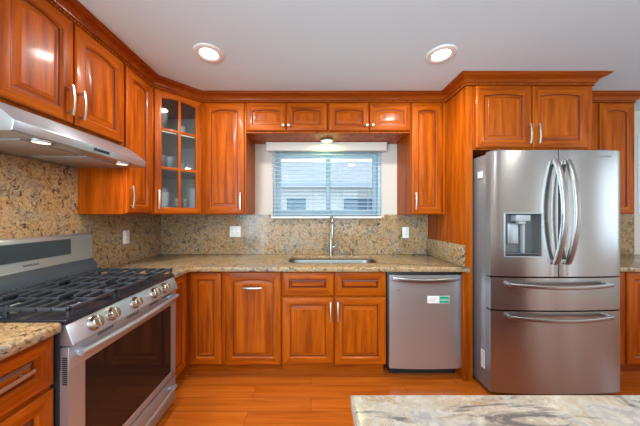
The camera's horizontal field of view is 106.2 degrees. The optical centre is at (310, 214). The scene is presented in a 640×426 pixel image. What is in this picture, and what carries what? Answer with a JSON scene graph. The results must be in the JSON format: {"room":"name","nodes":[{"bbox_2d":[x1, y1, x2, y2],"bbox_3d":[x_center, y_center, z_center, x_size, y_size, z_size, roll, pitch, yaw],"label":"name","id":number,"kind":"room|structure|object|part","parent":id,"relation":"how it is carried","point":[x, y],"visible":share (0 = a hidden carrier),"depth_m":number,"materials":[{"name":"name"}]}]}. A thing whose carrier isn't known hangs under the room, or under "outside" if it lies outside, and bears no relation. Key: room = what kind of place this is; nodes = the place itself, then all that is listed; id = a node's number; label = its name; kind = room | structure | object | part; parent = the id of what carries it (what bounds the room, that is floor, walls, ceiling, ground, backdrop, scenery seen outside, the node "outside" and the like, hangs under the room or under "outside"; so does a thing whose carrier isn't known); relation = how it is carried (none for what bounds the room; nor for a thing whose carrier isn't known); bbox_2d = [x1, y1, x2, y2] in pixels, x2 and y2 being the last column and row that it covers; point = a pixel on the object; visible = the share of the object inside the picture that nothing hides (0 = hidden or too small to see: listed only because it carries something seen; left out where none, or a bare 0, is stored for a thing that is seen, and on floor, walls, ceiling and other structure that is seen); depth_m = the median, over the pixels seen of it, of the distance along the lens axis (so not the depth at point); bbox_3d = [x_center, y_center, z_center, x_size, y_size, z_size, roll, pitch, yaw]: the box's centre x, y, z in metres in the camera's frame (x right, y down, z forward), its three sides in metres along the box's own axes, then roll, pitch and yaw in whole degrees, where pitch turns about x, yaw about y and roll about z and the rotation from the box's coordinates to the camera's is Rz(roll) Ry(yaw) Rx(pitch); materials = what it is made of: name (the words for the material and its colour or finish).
{"room":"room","nodes":[
{"label":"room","id":0,"kind":"room"},
{"bbox_2d":[112,214,149,214],"bbox_3d":[-1.670,0.110,-0.720,0.120,2.440,6.560,0,0,0],"label":"wall","id":1,"kind":"structure","parent":0,"point":[112,214],"depth_m":2.15,"materials":[{"name":"beige paint"}]},
{"bbox_2d":[0,0,122,145],"bbox_3d":[-1.417,-0.750,1.282,0.383,0.565,0.703,0,0,0],"label":"upper cabinet","id":2,"kind":"object","parent":1,"relation":"attached to","point":[51,68],"visible":0.98,"depth_m":1.20,"materials":[{"name":"brown wood"}]},
{"bbox_3d":[-1.270,-0.754,1.113,0.020,0.544,0.327,0,0,0],"label":"door","id":3,"kind":"part","parent":2,"relation":"part of","materials":[{"name":"brown wood"}]},
{"bbox_3d":[-1.243,-0.597,1.249,0.036,0.156,0.013,0,0,0],"label":"handle","id":4,"kind":"part","parent":2,"relation":"part of","materials":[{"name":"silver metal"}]},
{"bbox_3d":[-1.243,-0.597,1.311,0.036,0.156,0.013,0,0,0],"label":"handle","id":5,"kind":"part","parent":2,"relation":"part of","materials":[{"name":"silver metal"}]},
{"bbox_3d":[-1.270,-0.754,1.452,0.020,0.544,0.330,0,0,0],"label":"door","id":6,"kind":"part","parent":2,"relation":"part of","materials":[{"name":"brown wood"}]},
{"bbox_2d":[0,102,145,167],"bbox_3d":[-1.358,-0.389,1.269,0.480,0.152,0.728,0,0,0],"label":"range hood","id":7,"kind":"object","parent":1,"relation":"attached to","point":[25,134],"visible":1,"depth_m":1.17,"materials":[{"name":"silver metal"}]},
{"bbox_3d":[-1.120,-0.342,1.288,0.004,0.014,0.090,0,0,0],"label":"button panel","id":8,"kind":"part","parent":7,"relation":"part of","materials":[{"name":"black plastic"}]},
{"bbox_2d":[0,153,160,268],"bbox_3d":[-1.599,0.049,1.480,0.020,0.734,2.159,0,0,0],"label":"backsplash","id":9,"kind":"structure","parent":1,"relation":"attached to","point":[38,198],"depth_m":1.52,"materials":[{"name":"beige stone"}]},
{"bbox_2d":[123,230,129,243],"bbox_3d":[-1.584,0.190,2.060,0.009,0.116,0.070,0,0,0],"label":"wall outlet","id":10,"kind":"object","parent":9,"relation":"attached to","point":[126,234],"visible":1,"depth_m":2.06,"materials":[{"name":"white plastic"}]},
{"bbox_2d":[78,64,151,213],"bbox_3d":[-1.417,-0.518,1.784,0.383,1.027,0.294,0,0,0],"label":"upper cabinet","id":11,"kind":"object","parent":1,"relation":"attached to","point":[100,190],"visible":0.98,"depth_m":1.66,"materials":[{"name":"brown wood"}]},
{"bbox_3d":[-1.243,-0.127,1.672,0.036,0.156,0.013,0,0,0],"label":"handle","id":12,"kind":"part","parent":11,"relation":"part of","materials":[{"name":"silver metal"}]},
{"bbox_3d":[-1.270,-0.519,1.777,0.020,1.014,0.270,0,0,0],"label":"door","id":13,"kind":"part","parent":11,"relation":"part of","materials":[{"name":"brown wood"}]},
{"bbox_2d":[150,87,210,214],"bbox_3d":[-1.303,-0.518,2.238,0.607,1.027,0.638,0,0,0],"label":"upper cabinet","id":14,"kind":"object","parent":1,"relation":"attached to","point":[186,147],"visible":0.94,"depth_m":2.17,"materials":[{"name":"brown wood"}]},
{"bbox_3d":[-1.224,-0.127,1.935,0.036,0.156,0.013,0,0,45],"label":"handle","id":15,"kind":"part","parent":14,"relation":"part of","materials":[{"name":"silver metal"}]},
{"bbox_2d":[162,155,165,166],"bbox_3d":[-1.284,-0.451,2.056,0.068,0.120,0.068,0,0,0],"label":"drinking glass","id":16,"kind":"object","parent":14,"relation":"on","point":[163,156],"visible":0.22,"depth_m":2.04,"materials":[{"name":"white"}]},
{"bbox_2d":[162,111,167,126],"bbox_3d":[-1.298,-0.803,2.098,0.076,0.185,0.076,0,0,0],"label":"stemmed glass","id":17,"kind":"object","parent":14,"relation":"on","point":[164,114],"visible":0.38,"depth_m":2.08,"materials":[{"name":"white"}]},
{"bbox_2d":[165,156,173,167],"bbox_3d":[-1.248,-0.451,2.119,0.068,0.120,0.068,0,0,0],"label":"drinking glass","id":18,"kind":"object","parent":14,"relation":"on","point":[169,161],"visible":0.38,"depth_m":2.09,"materials":[{"name":"white"}]},
{"bbox_2d":[173,199,181,207],"bbox_3d":[-1.199,-0.084,2.155,0.068,0.120,0.068,0,0,0],"label":"drinking glass","id":19,"kind":"object","parent":14,"relation":"on","point":[175,201],"visible":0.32,"depth_m":2.12,"materials":[{"name":"white"}]},
{"bbox_2d":[162,130,194,148],"bbox_3d":[-1.304,-0.704,2.245,0.546,0.012,0.565,0,0,0],"label":"shelf","id":20,"kind":"object","parent":14,"relation":"attached to","point":[169,139],"depth_m":2.28,"materials":[{"name":"beige"}]},
{"bbox_2d":[162,169,194,178],"bbox_3d":[-1.304,-0.384,2.245,0.546,0.012,0.565,0,0,0],"label":"shelf","id":21,"kind":"object","parent":14,"relation":"attached to","point":[166,174],"depth_m":2.30,"materials":[{"name":"beige"}]},
{"bbox_3d":[-1.455,-0.518,2.396,0.870,0.991,0.442,0,0,-45],"label":"panel","id":22,"kind":"part","parent":14,"relation":"part of","materials":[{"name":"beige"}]},
{"bbox_2d":[177,163,185,168],"bbox_3d":[-1.188,-0.433,2.208,0.072,0.085,0.072,0,0,0],"label":"drinking glass","id":23,"kind":"object","parent":14,"relation":"on","point":[183,165],"visible":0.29,"depth_m":2.19,"materials":[{"name":"white"}]},
{"bbox_2d":[181,199,188,207],"bbox_3d":[-1.163,-0.084,2.218,0.068,0.120,0.068,0,0,0],"label":"drinking glass","id":24,"kind":"object","parent":14,"relation":"on","point":[185,202],"visible":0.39,"depth_m":2.19,"materials":[{"name":"white"}]},
{"bbox_2d":[73,0,639,110],"bbox_3d":[1.495,-1.160,-0.720,6.450,0.100,6.800,0,0,0],"label":"ceiling","id":25,"kind":"structure","parent":0,"point":[265,45],"depth_m":1.49,"materials":[{"name":"white paint"}]},
{"bbox_2d":[193,43,223,62],"bbox_3d":[-0.700,-1.103,1.644,0.192,0.013,0.192,0,0,0],"label":"recessed light","id":26,"kind":"object","parent":25,"relation":"in","point":[207,52],"visible":1,"depth_m":1.63,"materials":[{"name":"white plastic"}]},
{"bbox_2d":[426,44,456,63],"bbox_3d":[0.897,-1.103,1.655,0.192,0.013,0.192,0,0,0],"label":"recessed light","id":27,"kind":"object","parent":25,"relation":"in","point":[442,53],"visible":1,"depth_m":1.64,"materials":[{"name":"white plastic"}]},
{"bbox_2d":[156,364,639,425],"bbox_3d":[1.495,1.360,-0.720,6.450,0.060,6.800,0,0,0],"label":"floor","id":28,"kind":"structure","parent":0,"point":[202,398],"depth_m":1.80,"materials":[{"name":"brown wood"}]},
{"bbox_2d":[0,336,53,425],"bbox_3d":[-1.286,0.894,0.680,0.642,0.872,0.519,0,0,0],"label":"base cabinet","id":29,"kind":"object","parent":28,"relation":"on","point":[27,375],"visible":0.91,"depth_m":0.85,"materials":[{"name":"brown wood"}]},
{"bbox_3d":[-0.983,0.552,0.732,0.036,0.013,0.236,0,0,0],"label":"handle","id":30,"kind":"part","parent":29,"relation":"part of","materials":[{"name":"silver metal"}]},
{"bbox_3d":[-1.010,0.805,0.685,0.020,0.260,0.506,0,0,0],"label":"drawer","id":31,"kind":"part","parent":29,"relation":"part of","materials":[{"name":"brown wood"}]},
{"bbox_2d":[0,323,60,360],"bbox_3d":[-1.285,0.436,0.669,0.644,0.040,0.538,0,0,0],"label":"countertop","id":32,"kind":"structure","parent":29,"relation":"on","point":[14,337],"depth_m":0.85,"materials":[{"name":"beige stone"}]},
{"bbox_2d":[0,233,178,425],"bbox_3d":[-1.242,0.728,1.318,0.686,1.205,0.749,0,0,0],"label":"gas range","id":33,"kind":"object","parent":28,"relation":"on","point":[115,345],"visible":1,"depth_m":1.24,"materials":[{"name":"grey metal"}]},
{"bbox_2d":[0,274,173,324],"bbox_3d":[-1.247,0.424,1.318,0.566,0.022,0.748,0,0,0],"label":"cooktop","id":34,"kind":"object","parent":33,"relation":"in","point":[83,313],"depth_m":1.11,"materials":[{"name":"black metal"}]},
{"bbox_3d":[-0.935,0.466,1.050,0.037,0.063,0.063,-23,0,0],"label":"knob","id":35,"kind":"part","parent":33,"relation":"part of","materials":[{"name":"silver metal"}]},
{"bbox_3d":[-0.935,0.466,1.143,0.037,0.063,0.063,-23,0,0],"label":"knob","id":36,"kind":"part","parent":33,"relation":"part of","materials":[{"name":"silver metal"}]},
{"bbox_3d":[-0.972,0.818,1.318,0.035,0.588,0.746,0,0,0],"label":"oven door","id":37,"kind":"part","parent":33,"relation":"part of","materials":[{"name":"silver metal"}]},
{"bbox_3d":[-0.963,0.476,1.318,0.054,0.083,0.746,0,0,0],"label":"control panel","id":38,"kind":"part","parent":33,"relation":"part of","materials":[{"name":"silver metal"}]},
{"bbox_3d":[-0.928,0.558,1.318,0.056,0.025,0.700,0,0,0],"label":"handle","id":39,"kind":"part","parent":33,"relation":"part of","materials":[{"name":"silver metal"}]},
{"bbox_3d":[-0.935,0.466,1.294,0.037,0.063,0.063,-23,0,0],"label":"knob","id":40,"kind":"part","parent":33,"relation":"part of","materials":[{"name":"silver metal"}]},
{"bbox_3d":[-0.972,1.208,1.318,0.035,0.173,0.746,0,0,0],"label":"warming drawer","id":41,"kind":"part","parent":33,"relation":"part of","materials":[{"name":"silver metal"}]},
{"bbox_3d":[-0.935,0.466,1.451,0.037,0.063,0.063,-23,0,0],"label":"knob","id":42,"kind":"part","parent":33,"relation":"part of","materials":[{"name":"silver metal"}]},
{"bbox_3d":[-0.933,1.180,1.318,0.045,0.020,0.689,0,0,0],"label":"handle","id":43,"kind":"part","parent":33,"relation":"part of","materials":[{"name":"silver metal"}]},
{"bbox_3d":[-0.935,0.466,1.550,0.037,0.063,0.063,-23,0,0],"label":"knob","id":44,"kind":"part","parent":33,"relation":"part of","materials":[{"name":"silver metal"}]},
{"bbox_2d":[175,272,226,379],"bbox_3d":[-1.161,0.894,2.130,0.891,0.872,0.855,0,0,0],"label":"base cabinet","id":45,"kind":"object","parent":28,"relation":"on","point":[200,301],"visible":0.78,"depth_m":1.95,"materials":[{"name":"brown wood"}]},
{"bbox_3d":[-1.010,0.842,1.827,0.020,0.752,0.226,0,0,0],"label":"door","id":46,"kind":"part","parent":45,"relation":"part of","materials":[{"name":"brown wood"}]},
{"bbox_3d":[-0.860,0.842,1.960,0.260,0.752,0.020,0,0,0],"label":"door","id":47,"kind":"part","parent":45,"relation":"part of","materials":[{"name":"brown wood"}]},
{"bbox_2d":[101,254,470,278],"bbox_3d":[-0.170,0.436,2.130,2.875,0.040,0.855,0,0,0],"label":"countertop","id":48,"kind":"structure","parent":45,"relation":"on","point":[181,264],"depth_m":2.02,"materials":[{"name":"beige stone"}]},
{"bbox_2d":[290,260,374,262],"bbox_3d":[0.200,0.543,2.263,0.834,0.174,0.369,0,0,0],"label":"sink","id":49,"kind":"object","parent":48,"relation":"in","point":[291,261],"visible":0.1,"depth_m":2.43,"materials":[{"name":"grey metal"}]},
{"bbox_2d":[328,215,337,255],"bbox_3d":[0.227,0.208,2.394,0.098,0.416,0.213,0,0,0],"label":"faucet","id":50,"kind":"object","parent":48,"relation":"on","point":[331,246],"visible":1,"depth_m":2.46,"materials":[{"name":"silver metal"}]},
{"bbox_3d":[0.205,0.138,2.389,0.023,0.276,0.192,0,0,0],"label":"spout","id":51,"kind":"part","parent":50,"relation":"part of","materials":[{"name":"silver metal"}]},
{"bbox_2d":[426,238,464,266],"bbox_3d":[1.228,0.329,2.231,0.020,0.172,0.612,0,0,0],"label":"side splash","id":52,"kind":"object","parent":48,"relation":"on","point":[454,253],"visible":1,"depth_m":2.16,"materials":[{"name":"beige stone"}]},
{"bbox_2d":[224,272,282,370],"bbox_3d":[-0.478,0.894,2.236,0.473,0.872,0.642,0,0,0],"label":"base cabinet","id":53,"kind":"object","parent":28,"relation":"on","point":[252,300],"visible":0.94,"depth_m":1.95,"materials":[{"name":"brown wood"}]},
{"bbox_2d":[282,261,385,370],"bbox_3d":[0.188,0.894,2.236,0.857,0.872,0.642,0,0,0],"label":"base cabinet","id":54,"kind":"object","parent":28,"relation":"on","point":[332,321],"visible":0.98,"depth_m":1.95,"materials":[{"name":"brown wood"}]},
{"bbox_3d":[-0.024,0.562,1.960,0.418,0.192,0.020,0,0,0],"label":"drawer","id":55,"kind":"part","parent":54,"relation":"part of","materials":[{"name":"brown wood"}]},
{"bbox_3d":[-0.024,0.945,1.960,0.418,0.546,0.020,0,0,0],"label":"door","id":56,"kind":"part","parent":54,"relation":"part of","materials":[{"name":"brown wood"}]},
{"bbox_3d":[0.159,0.778,1.933,0.013,0.156,0.036,0,0,0],"label":"handle","id":57,"kind":"part","parent":54,"relation":"part of","materials":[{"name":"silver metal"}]},
{"bbox_3d":[0.402,0.562,1.960,0.418,0.192,0.020,0,0,0],"label":"drawer","id":58,"kind":"part","parent":54,"relation":"part of","materials":[{"name":"brown wood"}]},
{"bbox_3d":[0.402,0.945,1.960,0.418,0.546,0.020,0,0,0],"label":"door","id":59,"kind":"part","parent":54,"relation":"part of","materials":[{"name":"brown wood"}]},
{"bbox_2d":[385,272,460,372],"bbox_3d":[0.920,0.896,2.210,0.591,0.868,0.640,0,0,0],"label":"dishwasher","id":60,"kind":"object","parent":28,"relation":"on","point":[422,336],"visible":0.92,"depth_m":1.93,"materials":[{"name":"silver metal"}]},
{"bbox_3d":[0.919,0.516,1.912,0.532,0.048,0.043,0,0,0],"label":"handle","id":61,"kind":"part","parent":60,"relation":"part of","materials":[{"name":"silver metal"}]},
{"bbox_2d":[427,296,448,302],"bbox_3d":[1.020,0.678,1.923,0.176,0.060,0.004,0,0,0],"label":"magnet","id":62,"kind":"object","parent":60,"relation":"attached to","point":[430,299],"visible":1,"depth_m":1.92,"materials":[{"name":"white plastic"}]},
{"bbox_3d":[1.020,0.678,1.923,0.176,0.060,0.002,0,0,0],"label":"plate","id":63,"kind":"part","parent":62,"relation":"part of","materials":[{"name":"white plastic"}]},
{"bbox_2d":[428,86,472,380],"bbox_3d":[1.256,0.149,2.239,0.077,2.362,0.638,0,0,0],"label":"end panel","id":64,"kind":"object","parent":28,"relation":"on","point":[456,225],"visible":0.66,"depth_m":1.97,"materials":[{"name":"brown wood"}]},
{"bbox_2d":[351,395,639,425],"bbox_3d":[1.296,0.873,0.113,2.408,0.914,0.925,0,0,0],"label":"kitchen island","id":65,"kind":"object","parent":28,"relation":"on","point":[366,410],"visible":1,"depth_m":0.51,"materials":[{"name":"stone"}]},
{"bbox_2d":[473,150,619,393],"bbox_3d":[1.782,0.424,2.090,0.949,1.812,0.901,0,0,0],"label":"refrigerator","id":66,"kind":"object","parent":28,"relation":"on","point":[546,223],"visible":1,"depth_m":1.73,"materials":[{"name":"grey metal"}]},
{"bbox_3d":[1.534,0.033,1.758,0.105,0.067,0.055,0,0,0],"label":"dispenser spout","id":67,"kind":"part","parent":66,"relation":"part of","materials":[{"name":"grey plastic"}]},
{"bbox_3d":[1.545,-0.011,1.763,0.468,0.911,0.076,0,0,0],"label":"door","id":68,"kind":"part","parent":66,"relation":"part of","materials":[{"name":"silver metal"}]},
{"bbox_3d":[1.531,0.144,1.733,0.263,0.320,0.008,0,0,3],"label":"dispenser trim","id":69,"kind":"part","parent":66,"relation":"part of","materials":[{"name":"silver metal"}]},
{"bbox_3d":[1.784,0.994,1.763,0.945,0.593,0.076,0,0,0],"label":"freezer drawer","id":70,"kind":"part","parent":66,"relation":"part of","materials":[{"name":"silver metal"}]},
{"bbox_3d":[1.784,0.571,1.763,0.945,0.233,0.076,0,0,0],"label":"flex drawer","id":71,"kind":"part","parent":66,"relation":"part of","materials":[{"name":"silver metal"}]},
{"bbox_3d":[1.748,-0.022,1.683,0.036,0.756,0.088,0,0,0],"label":"handle","id":72,"kind":"part","parent":66,"relation":"part of","materials":[{"name":"silver metal"}]},
{"bbox_3d":[1.784,0.735,1.700,0.734,0.036,0.079,0,0,0],"label":"handle","id":73,"kind":"part","parent":66,"relation":"part of","materials":[{"name":"silver metal"}]},
{"bbox_3d":[1.784,0.503,1.700,0.734,0.036,0.079,0,0,0],"label":"handle","id":74,"kind":"part","parent":66,"relation":"part of","materials":[{"name":"silver metal"}]},
{"bbox_3d":[1.833,-0.022,1.683,0.036,0.756,0.088,0,0,0],"label":"handle","id":75,"kind":"part","parent":66,"relation":"part of","materials":[{"name":"silver metal"}]},
{"bbox_3d":[2.022,-0.011,1.763,0.468,0.911,0.076,0,0,0],"label":"door","id":76,"kind":"part","parent":66,"relation":"part of","materials":[{"name":"silver metal"}]},
{"bbox_2d":[617,272,639,370],"bbox_3d":[2.856,0.894,2.253,1.199,0.872,0.607,0,0,0],"label":"base cabinet","id":77,"kind":"object","parent":28,"relation":"on","point":[629,309],"visible":0.21,"depth_m":1.95,"materials":[{"name":"brown wood"}]},
{"bbox_3d":[2.412,0.842,1.960,0.288,0.752,0.020,0,0,0],"label":"door","id":78,"kind":"part","parent":77,"relation":"part of","materials":[{"name":"brown wood"}]},
{"bbox_2d":[620,254,639,271],"bbox_3d":[2.858,0.436,2.231,1.204,0.040,0.652,0,0,0],"label":"countertop","id":79,"kind":"structure","parent":77,"relation":"on","point":[628,262],"depth_m":2.06,"materials":[{"name":"beige stone"}]},
{"bbox_3d":[2.785,0.842,1.960,0.422,0.752,0.020,0,0,0],"label":"door","id":80,"kind":"part","parent":77,"relation":"part of","materials":[{"name":"brown wood"}]},
{"bbox_2d":[255,111,639,254],"bbox_3d":[1.495,0.110,2.620,6.210,2.440,0.120,0,0,0],"label":"wall","id":81,"kind":"structure","parent":0,"point":[263,185],"depth_m":2.56,"materials":[{"name":"beige paint"}]},
{"bbox_2d":[203,103,254,214],"bbox_3d":[-0.798,-0.518,2.357,0.400,1.027,0.401,0,0,0],"label":"upper cabinet","id":82,"kind":"object","parent":81,"relation":"attached to","point":[228,150],"visible":0.99,"depth_m":2.19,"materials":[{"name":"brown wood"}]},
{"bbox_3d":[-0.640,-0.127,2.175,0.013,0.156,0.036,0,0,0],"label":"handle","id":83,"kind":"part","parent":82,"relation":"part of","materials":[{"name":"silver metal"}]},
{"bbox_2d":[246,103,327,143],"bbox_3d":[-0.221,-0.893,2.362,0.751,0.277,0.392,0,0,0],"label":"upper cabinet","id":84,"kind":"object","parent":81,"relation":"attached to","point":[265,122],"visible":0.99,"depth_m":2.20,"materials":[{"name":"brown wood"}]},
{"bbox_3d":[-0.410,-0.898,2.202,0.362,0.255,0.020,0,0,0],"label":"door","id":85,"kind":"part","parent":84,"relation":"part of","materials":[{"name":"brown wood"}]},
{"bbox_3d":[-0.039,-0.898,2.202,0.368,0.255,0.020,0,0,0],"label":"door","id":86,"kind":"part","parent":84,"relation":"part of","materials":[{"name":"brown wood"}]},
{"bbox_2d":[161,215,427,253],"bbox_3d":[-0.175,0.206,2.549,2.825,0.420,0.021,0,0,0],"label":"backsplash","id":87,"kind":"structure","parent":81,"relation":"attached to","point":[180,234],"depth_m":2.54,"materials":[{"name":"beige stone"}]},
{"bbox_2d":[230,226,240,236],"bbox_3d":[-0.800,0.175,2.533,0.116,0.116,0.009,0,0,0],"label":"wall outlet","id":88,"kind":"object","parent":87,"relation":"attached to","point":[235,231],"visible":1,"depth_m":2.53,"materials":[{"name":"white plastic"}]},
{"bbox_2d":[402,227,408,237],"bbox_3d":[1.000,0.185,2.533,0.070,0.116,0.009,0,0,0],"label":"wall outlet","id":89,"kind":"object","parent":87,"relation":"attached to","point":[405,230],"visible":1,"depth_m":2.53,"materials":[{"name":"white plastic"}]},
{"bbox_2d":[273,152,380,215],"bbox_3d":[0.172,-0.338,2.610,1.155,0.725,0.060,0,0,0],"label":"window","id":90,"kind":"structure","parent":81,"relation":"in","point":[376,187],"depth_m":2.59,"materials":[{"name":"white plastic"}]},
{"bbox_3d":[-0.081,-0.338,2.602,0.578,0.655,0.020,0,0,0],"label":"sash","id":91,"kind":"part","parent":90,"relation":"part of","materials":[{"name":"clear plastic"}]},
{"bbox_2d":[266,142,386,217],"bbox_3d":[0.161,-0.358,2.508,1.251,0.787,0.080,0,0,0],"label":"window blind","id":92,"kind":"object","parent":90,"relation":"attached to","point":[273,147],"visible":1,"depth_m":2.49,"materials":[{"name":"beige plastic"}]},
{"bbox_3d":[-0.312,-0.323,2.513,0.003,0.695,0.054,0,0,0],"label":"ladder cord","id":93,"kind":"part","parent":92,"relation":"part of","materials":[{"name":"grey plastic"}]},
{"bbox_3d":[0.158,0.025,2.513,1.150,0.020,0.048,0,0,0],"label":"rail","id":94,"kind":"part","parent":92,"relation":"part of","materials":[{"name":"beige"}]},
{"bbox_3d":[0.328,-0.323,2.513,0.003,0.695,0.054,0,0,0],"label":"ladder cord","id":95,"kind":"part","parent":92,"relation":"part of","materials":[{"name":"white fabric"}]},
{"bbox_3d":[0.598,-0.323,2.513,0.003,0.695,0.054,0,0,0],"label":"ladder cord","id":96,"kind":"part","parent":92,"relation":"part of","materials":[{"name":"white fabric"}]},
{"bbox_3d":[0.441,-0.338,2.624,0.548,0.655,0.020,0,0,0],"label":"sash","id":97,"kind":"part","parent":90,"relation":"part of","materials":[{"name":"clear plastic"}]},
{"bbox_2d":[46,0,639,102],"bbox_3d":[0.887,-1.071,1.744,4.333,0.075,1.623,0,0,0],"label":"crown molding","id":98,"kind":"structure","parent":81,"relation":"attached to","point":[74,10],"depth_m":1.94,"materials":[{"name":"brown wood"}]},
{"bbox_2d":[327,103,409,143],"bbox_3d":[0.536,-0.893,2.362,0.759,0.277,0.392,0,0,0],"label":"upper cabinet","id":99,"kind":"object","parent":81,"relation":"attached to","point":[389,123],"visible":0.98,"depth_m":2.20,"materials":[{"name":"brown wood"}]},
{"bbox_2d":[320,137,333,142],"bbox_3d":[0.160,-0.744,2.400,0.136,0.021,0.136,0,0,0],"label":"puck light","id":100,"kind":"object","parent":99,"relation":"attached to","point":[327,139],"visible":1,"depth_m":2.37,"materials":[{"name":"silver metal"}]},
{"bbox_3d":[0.349,-0.898,2.202,0.362,0.255,0.020,0,0,0],"label":"door","id":101,"kind":"part","parent":99,"relation":"part of","materials":[{"name":"brown wood"}]},
{"bbox_3d":[0.724,-0.898,2.202,0.368,0.255,0.020,0,0,0],"label":"door","id":102,"kind":"part","parent":99,"relation":"part of","materials":[{"name":"brown wood"}]},
{"bbox_2d":[397,103,444,214],"bbox_3d":[1.078,-0.518,2.357,0.321,1.027,0.401,0,0,0],"label":"upper cabinet","id":103,"kind":"object","parent":81,"relation":"attached to","point":[421,154],"visible":0.98,"depth_m":2.19,"materials":[{"name":"brown wood"}]},
{"bbox_3d":[1.065,-0.519,2.202,0.284,1.014,0.020,0,0,0],"label":"door","id":104,"kind":"part","parent":103,"relation":"part of","materials":[{"name":"brown wood"}]},
{"bbox_2d":[473,86,591,158],"bbox_3d":[1.774,-0.777,2.212,0.954,0.510,0.693,0,0,0],"label":"upper cabinet","id":105,"kind":"object","parent":81,"relation":"attached to","point":[504,117],"visible":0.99,"depth_m":1.90,"materials":[{"name":"brown wood"}]},
{"bbox_3d":[1.530,-0.780,1.910,0.435,0.492,0.020,0,0,0],"label":"door","id":106,"kind":"part","parent":105,"relation":"part of","materials":[{"name":"brown wood"}]},
{"bbox_3d":[1.720,-0.639,1.883,0.013,0.156,0.036,0,0,0],"label":"handle","id":107,"kind":"part","parent":105,"relation":"part of","materials":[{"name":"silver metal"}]},
{"bbox_3d":[1.790,-0.639,1.883,0.013,0.156,0.036,0,0,0],"label":"handle","id":108,"kind":"part","parent":105,"relation":"part of","materials":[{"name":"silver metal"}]},
{"bbox_3d":[1.982,-0.780,1.910,0.440,0.492,0.020,0,0,0],"label":"door","id":109,"kind":"part","parent":105,"relation":"part of","materials":[{"name":"brown wood"}]},
{"bbox_2d":[592,103,633,213],"bbox_3d":[2.617,-0.518,2.357,0.721,1.027,0.401,0,0,0],"label":"upper cabinet","id":110,"kind":"object","parent":81,"relation":"attached to","point":[612,123],"visible":0.21,"depth_m":2.19,"materials":[{"name":"brown wood"}]},
{"bbox_3d":[2.438,-0.519,2.202,0.340,1.014,0.020,0,0,0],"label":"door","id":111,"kind":"part","parent":110,"relation":"part of","materials":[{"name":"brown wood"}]},
{"bbox_2d":[620,215,633,253],"bbox_3d":[2.838,0.206,2.549,1.164,0.420,0.021,0,0,0],"label":"backsplash","id":112,"kind":"structure","parent":81,"relation":"attached to","point":[626,221],"depth_m":2.54,"materials":[{"name":"beige stone"}]},
{"bbox_2d":[637,136,639,213],"bbox_3d":[3.965,-0.425,2.551,0.970,0.830,0.018,0,0,0],"label":"trim","id":113,"kind":"structure","parent":81,"relation":"attached to","point":[638,137],"depth_m":2.55,"materials":[{"name":"white plastic"}]},
{"label":"outside","id":114,"kind":"structure","parent":0,"visible":0},
{"bbox_3d":[0.000,1.790,9.345,28.000,0.080,13.310,0,0,0],"label":"ground","id":115,"kind":"structure","parent":114,"visible":0},
{"bbox_2d":[282,163,371,209],"bbox_3d":[0.800,-0.180,9.450,11.000,3.820,5.900,0,0,0],"label":"house","id":116,"kind":"structure","parent":115,"relation":"on","point":[295,196],"depth_m":7.00,"materials":[{"name":"white paint"}]},
{"bbox_3d":[-1.322,-0.072,2.116,0.172,0.013,0.172,0,0,0],"label":"plate","id":117,"kind":"object","parent":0,"visible":0},
{"bbox_2d":[162,200,169,205],"bbox_3d":[-1.322,-0.105,2.116,0.144,0.050,0.144,0,0,0],"label":"bowl","id":118,"kind":"object","parent":117,"relation":"on","point":[164,202],"visible":0.41,"depth_m":2.10,"materials":[{"name":"white ceramic"}]}
]}

